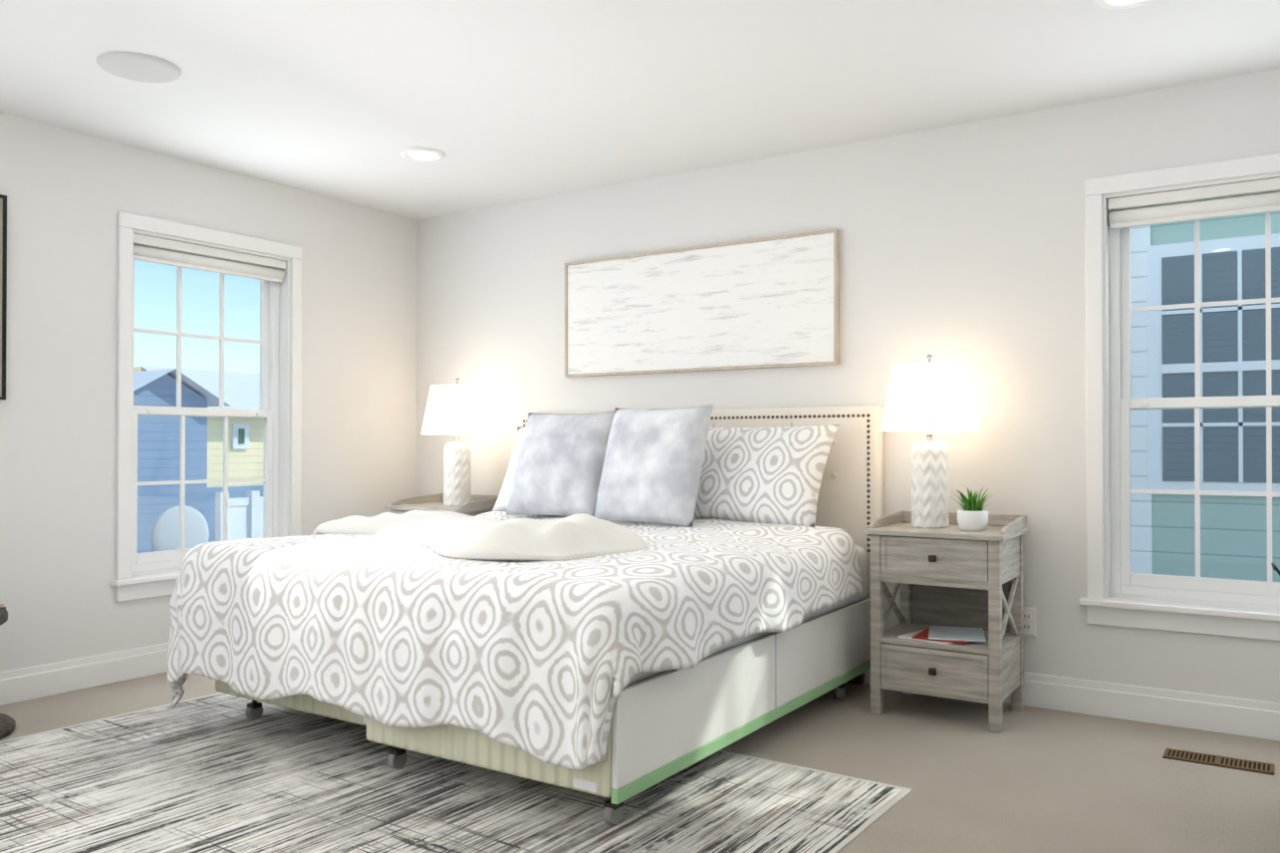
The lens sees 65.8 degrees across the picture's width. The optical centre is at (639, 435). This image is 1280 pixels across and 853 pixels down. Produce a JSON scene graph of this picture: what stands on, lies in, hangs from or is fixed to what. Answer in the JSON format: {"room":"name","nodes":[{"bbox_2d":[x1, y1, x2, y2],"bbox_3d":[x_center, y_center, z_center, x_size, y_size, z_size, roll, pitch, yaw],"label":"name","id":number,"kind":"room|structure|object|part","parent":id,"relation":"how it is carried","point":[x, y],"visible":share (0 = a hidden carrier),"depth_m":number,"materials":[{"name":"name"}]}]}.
{"room":"bedroom","nodes":[
{"label":"bedroom","id":0,"kind":"room"},
{"bbox_2d":[0,112,418,672],"bbox_3d":[-3.063,-0.116,3.570,0.160,2.440,6.280,0,-1,33],"label":"wall","id":1,"kind":"structure","parent":0,"point":[65,190],"depth_m":4.44,"materials":[{"name":"white paint"}]},
{"bbox_2d":[0,194,6,399],"bbox_3d":[-2.714,-0.569,3.933,0.027,0.841,0.355,0,-1,33],"label":"framed art print","id":2,"kind":"object","parent":1,"relation":"attached to","point":[3,267],"visible":0.96,"depth_m":4.07,"materials":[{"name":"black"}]},
{"bbox_2d":[0,642,168,705],"bbox_3d":[-2.990,1.036,3.511,0.016,0.135,5.960,0,-1,33],"label":"baseboard","id":3,"kind":"structure","parent":1,"relation":"attached to","point":[26,683],"depth_m":4.33,"materials":[{"name":"white wood"}]},
{"bbox_2d":[110,211,302,601],"bbox_3d":[-2.143,-0.129,4.924,0.210,1.767,1.034,0,-1,33],"label":"window","id":4,"kind":"structure","parent":1,"relation":"in","point":[142,575],"depth_m":4.93,"materials":[{"name":"white"}]},
{"bbox_2d":[0,671,1279,852],"bbox_3d":[-0.919,1.151,2.149,5.292,0.120,6.280,0,-1,33],"label":"floor","id":5,"kind":"structure","parent":0,"point":[1029,779],"depth_m":3.27,"materials":[{"name":"carpet"}]},
{"bbox_2d":[0,603,15,739],"bbox_3d":[-2.518,0.867,3.610,0.410,0.474,0.410,0,-1,33],"label":"pedestal side table","id":6,"kind":"object","parent":5,"relation":"on","point":[7,725],"visible":1,"depth_m":3.65,"materials":[{"name":"brown metal"}]},
{"bbox_2d":[0,603,6,621],"bbox_3d":[-2.526,0.640,3.617,0.337,0.018,0.349,0,-1,33],"label":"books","id":7,"kind":"object","parent":6,"relation":"on","point":[3,612],"depth_m":3.67,"materials":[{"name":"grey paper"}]},
{"bbox_2d":[385,377,498,515],"bbox_3d":[-1.059,0.400,5.495,0.536,1.441,0.447,0,-1,33],"label":"nightstand","id":8,"kind":"object","parent":5,"relation":"on","point":[457,409],"visible":0.44,"depth_m":5.40,"materials":[{"name":"grey wood"}]},
{"bbox_2d":[420,377,493,506],"bbox_3d":[-1.016,0.033,5.501,0.394,0.706,0.394,0,-1,33],"label":"lamp","id":9,"kind":"object","parent":8,"relation":"attached to","point":[457,409],"depth_m":5.40,"materials":[{"name":"white ceramic"}]},
{"bbox_2d":[0,692,912,852],"bbox_3d":[-1.020,1.095,2.892,2.858,0.004,2.418,0,-1,35],"label":"area rug","id":10,"kind":"object","parent":5,"relation":"on","point":[219,772],"visible":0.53,"depth_m":2.98,"materials":[{"name":"grey fabric"}]},
{"bbox_2d":[167,404,882,823],"bbox_3d":[-0.414,0.483,4.097,2.277,1.241,2.152,0,-1,33],"label":"bed","id":11,"kind":"object","parent":10,"relation":"on","point":[618,606],"visible":1,"depth_m":3.34,"materials":[{"name":"beige fabric"}]},
{"bbox_2d":[290,509,648,609],"bbox_3d":[-0.727,0.527,4.010,1.850,0.488,1.123,0,-1,33],"label":"throw blanket","id":12,"kind":"object","parent":11,"relation":"on","point":[521,543],"depth_m":3.45,"materials":[{"name":"white fabric"}]},
{"bbox_2d":[167,510,863,769],"bbox_3d":[-0.456,0.699,3.893,2.126,0.668,1.768,0,-1,33],"label":"comforter","id":13,"kind":"object","parent":11,"relation":"on","point":[659,641],"depth_m":3.16,"materials":[{"name":"white fabric"}]},
{"bbox_3d":[0.203,0.491,4.930,2.060,1.240,0.082,0,-1,33],"label":"headboard","id":14,"kind":"part","parent":11,"relation":"part of","materials":[{"name":"white fabric"}]},
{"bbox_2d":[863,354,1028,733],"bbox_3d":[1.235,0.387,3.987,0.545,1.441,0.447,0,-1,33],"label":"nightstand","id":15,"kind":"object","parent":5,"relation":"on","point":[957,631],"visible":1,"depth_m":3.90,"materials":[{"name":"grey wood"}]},
{"bbox_2d":[879,354,981,527],"bbox_3d":[1.186,0.020,4.054,0.394,0.706,0.394,0,-1,33],"label":"lamp","id":16,"kind":"object","parent":15,"relation":"attached to","point":[929,397],"depth_m":3.95,"materials":[{"name":"white ceramic"}]},
{"bbox_2d":[942,485,1000,531],"bbox_3d":[1.308,0.283,3.882,0.200,0.176,0.225,0,-1,33],"label":"potted plant","id":17,"kind":"object","parent":15,"relation":"on","point":[971,518],"depth_m":3.84,"materials":[{"name":"green plant"}]},
{"bbox_2d":[1162,748,1274,774],"bbox_3d":[1.952,1.098,3.343,0.320,0.007,0.110,0,-1,33],"label":"floor air vent","id":18,"kind":"object","parent":5,"relation":"on","point":[1222,761],"visible":1,"depth_m":3.33,"materials":[{"name":"black metal"}]},
{"bbox_2d":[1271,562,1279,575],"bbox_3d":[1.521,0.553,1.855,0.557,1.070,2.368,0,-1,32],"label":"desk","id":19,"kind":"object","parent":5,"relation":"on","point":[1274,567],"visible":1,"depth_m":2.83,"materials":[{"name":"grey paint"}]},
{"bbox_2d":[0,0,1279,219],"bbox_3d":[-0.919,-1.409,2.171,5.292,0.120,6.280,0,-1,33],"label":"ceiling","id":20,"kind":"structure","parent":0,"point":[500,102],"depth_m":3.68,"materials":[{"name":"white paint"}]},
{"bbox_2d":[96,51,181,82],"bbox_3d":[-1.812,-1.328,3.583,0.272,0.016,0.272,0,-1,33],"label":"ceiling speaker","id":21,"kind":"object","parent":20,"relation":"attached to","point":[138,67],"visible":1,"depth_m":3.55,"materials":[{"name":"white plastic"}]},
{"bbox_2d":[400,147,445,161],"bbox_3d":[-1.022,-1.322,4.662,0.204,0.010,0.204,0,-1,33],"label":"recessed light","id":22,"kind":"object","parent":20,"relation":"in","point":[426,154],"visible":1,"depth_m":4.66,"materials":[{"name":"white"}]},
{"bbox_2d":[1093,0,1155,9],"bbox_3d":[1.486,-1.337,2.995,0.204,0.010,0.204,0,-1,33],"label":"recessed light","id":23,"kind":"object","parent":20,"relation":"in","point":[1116,4],"visible":0.94,"depth_m":3.06,"materials":[{"name":"white"}]},
{"bbox_2d":[414,68,1279,703],"bbox_3d":[0.770,-0.106,4.712,4.950,2.440,0.160,0,-1,33],"label":"wall","id":24,"kind":"structure","parent":0,"point":[962,244],"depth_m":4.28,"materials":[{"name":"white paint"}]},
{"bbox_2d":[564,229,839,377],"bbox_3d":[0.252,-0.628,4.937,1.557,0.617,0.037,0,-1,33],"label":"framed picture","id":25,"kind":"object","parent":24,"relation":"attached to","point":[767,302],"visible":1,"depth_m":4.87,"materials":[{"name":"white paper"}]},
{"bbox_2d":[1024,606,1035,636],"bbox_3d":[1.589,0.763,4.064,0.072,0.116,0.008,0,-1,33],"label":"wall outlet","id":26,"kind":"object","parent":24,"relation":"attached to","point":[1029,621],"visible":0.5,"depth_m":4.05,"materials":[{"name":"white plastic"}]},
{"bbox_2d":[863,669,1279,741],"bbox_3d":[0.717,1.046,4.631,4.920,0.135,0.016,0,-1,33],"label":"baseboard","id":27,"kind":"structure","parent":24,"relation":"attached to","point":[1226,714],"depth_m":3.80,"materials":[{"name":"white"}]},
{"bbox_2d":[1079,152,1279,640],"bbox_3d":[2.226,-0.140,3.724,1.034,1.767,0.210,0,-1,33],"label":"window","id":28,"kind":"structure","parent":24,"relation":"in","point":[1229,607],"depth_m":3.85,"materials":[{"name":"white"}]},
{"label":"outside","id":29,"kind":"structure","parent":0,"visible":0},
{"bbox_3d":[-4.424,4.305,20.666,90.000,0.200,90.000,0,-1,33],"label":"ground","id":30,"kind":"structure","parent":29,"visible":0},
{"bbox_2d":[151,505,209,550],"bbox_3d":[-6.221,2.542,13.397,0.126,3.198,0.840,0,-1,33],"label":"satellite dish","id":31,"kind":"object","parent":30,"relation":"on","point":[201,537],"depth_m":13.31,"materials":[{"name":"white"}]},
{"bbox_2d":[133,368,229,552],"bbox_3d":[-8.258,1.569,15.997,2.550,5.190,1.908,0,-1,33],"label":"house","id":32,"kind":"structure","parent":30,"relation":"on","point":[164,386],"depth_m":15.46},
{"bbox_2d":[133,365,263,541],"bbox_3d":[-2.717,1.533,32.042,6.380,5.547,29.157,0,-1,33],"label":"neighbouring house","id":33,"kind":"structure","parent":30,"relation":"on","point":[196,377],"depth_m":19.25,"materials":[{"name":"beige"}]},
{"bbox_2d":[215,490,262,540],"bbox_3d":[-5.803,2.519,16.037,0.140,3.291,2.295,0,-1,33],"label":"fence","id":34,"kind":"object","parent":30,"relation":"on","point":[245,520],"depth_m":15.40,"materials":[{"name":"white"}]},
{"bbox_2d":[1130,211,1279,581],"bbox_3d":[5.629,0.236,8.871,6.200,7.730,6.065,0,-1,33],"label":"house","id":35,"kind":"structure","parent":30,"relation":"on","point":[1181,387],"depth_m":6.53,"materials":[{"name":"teal"}]}
]}

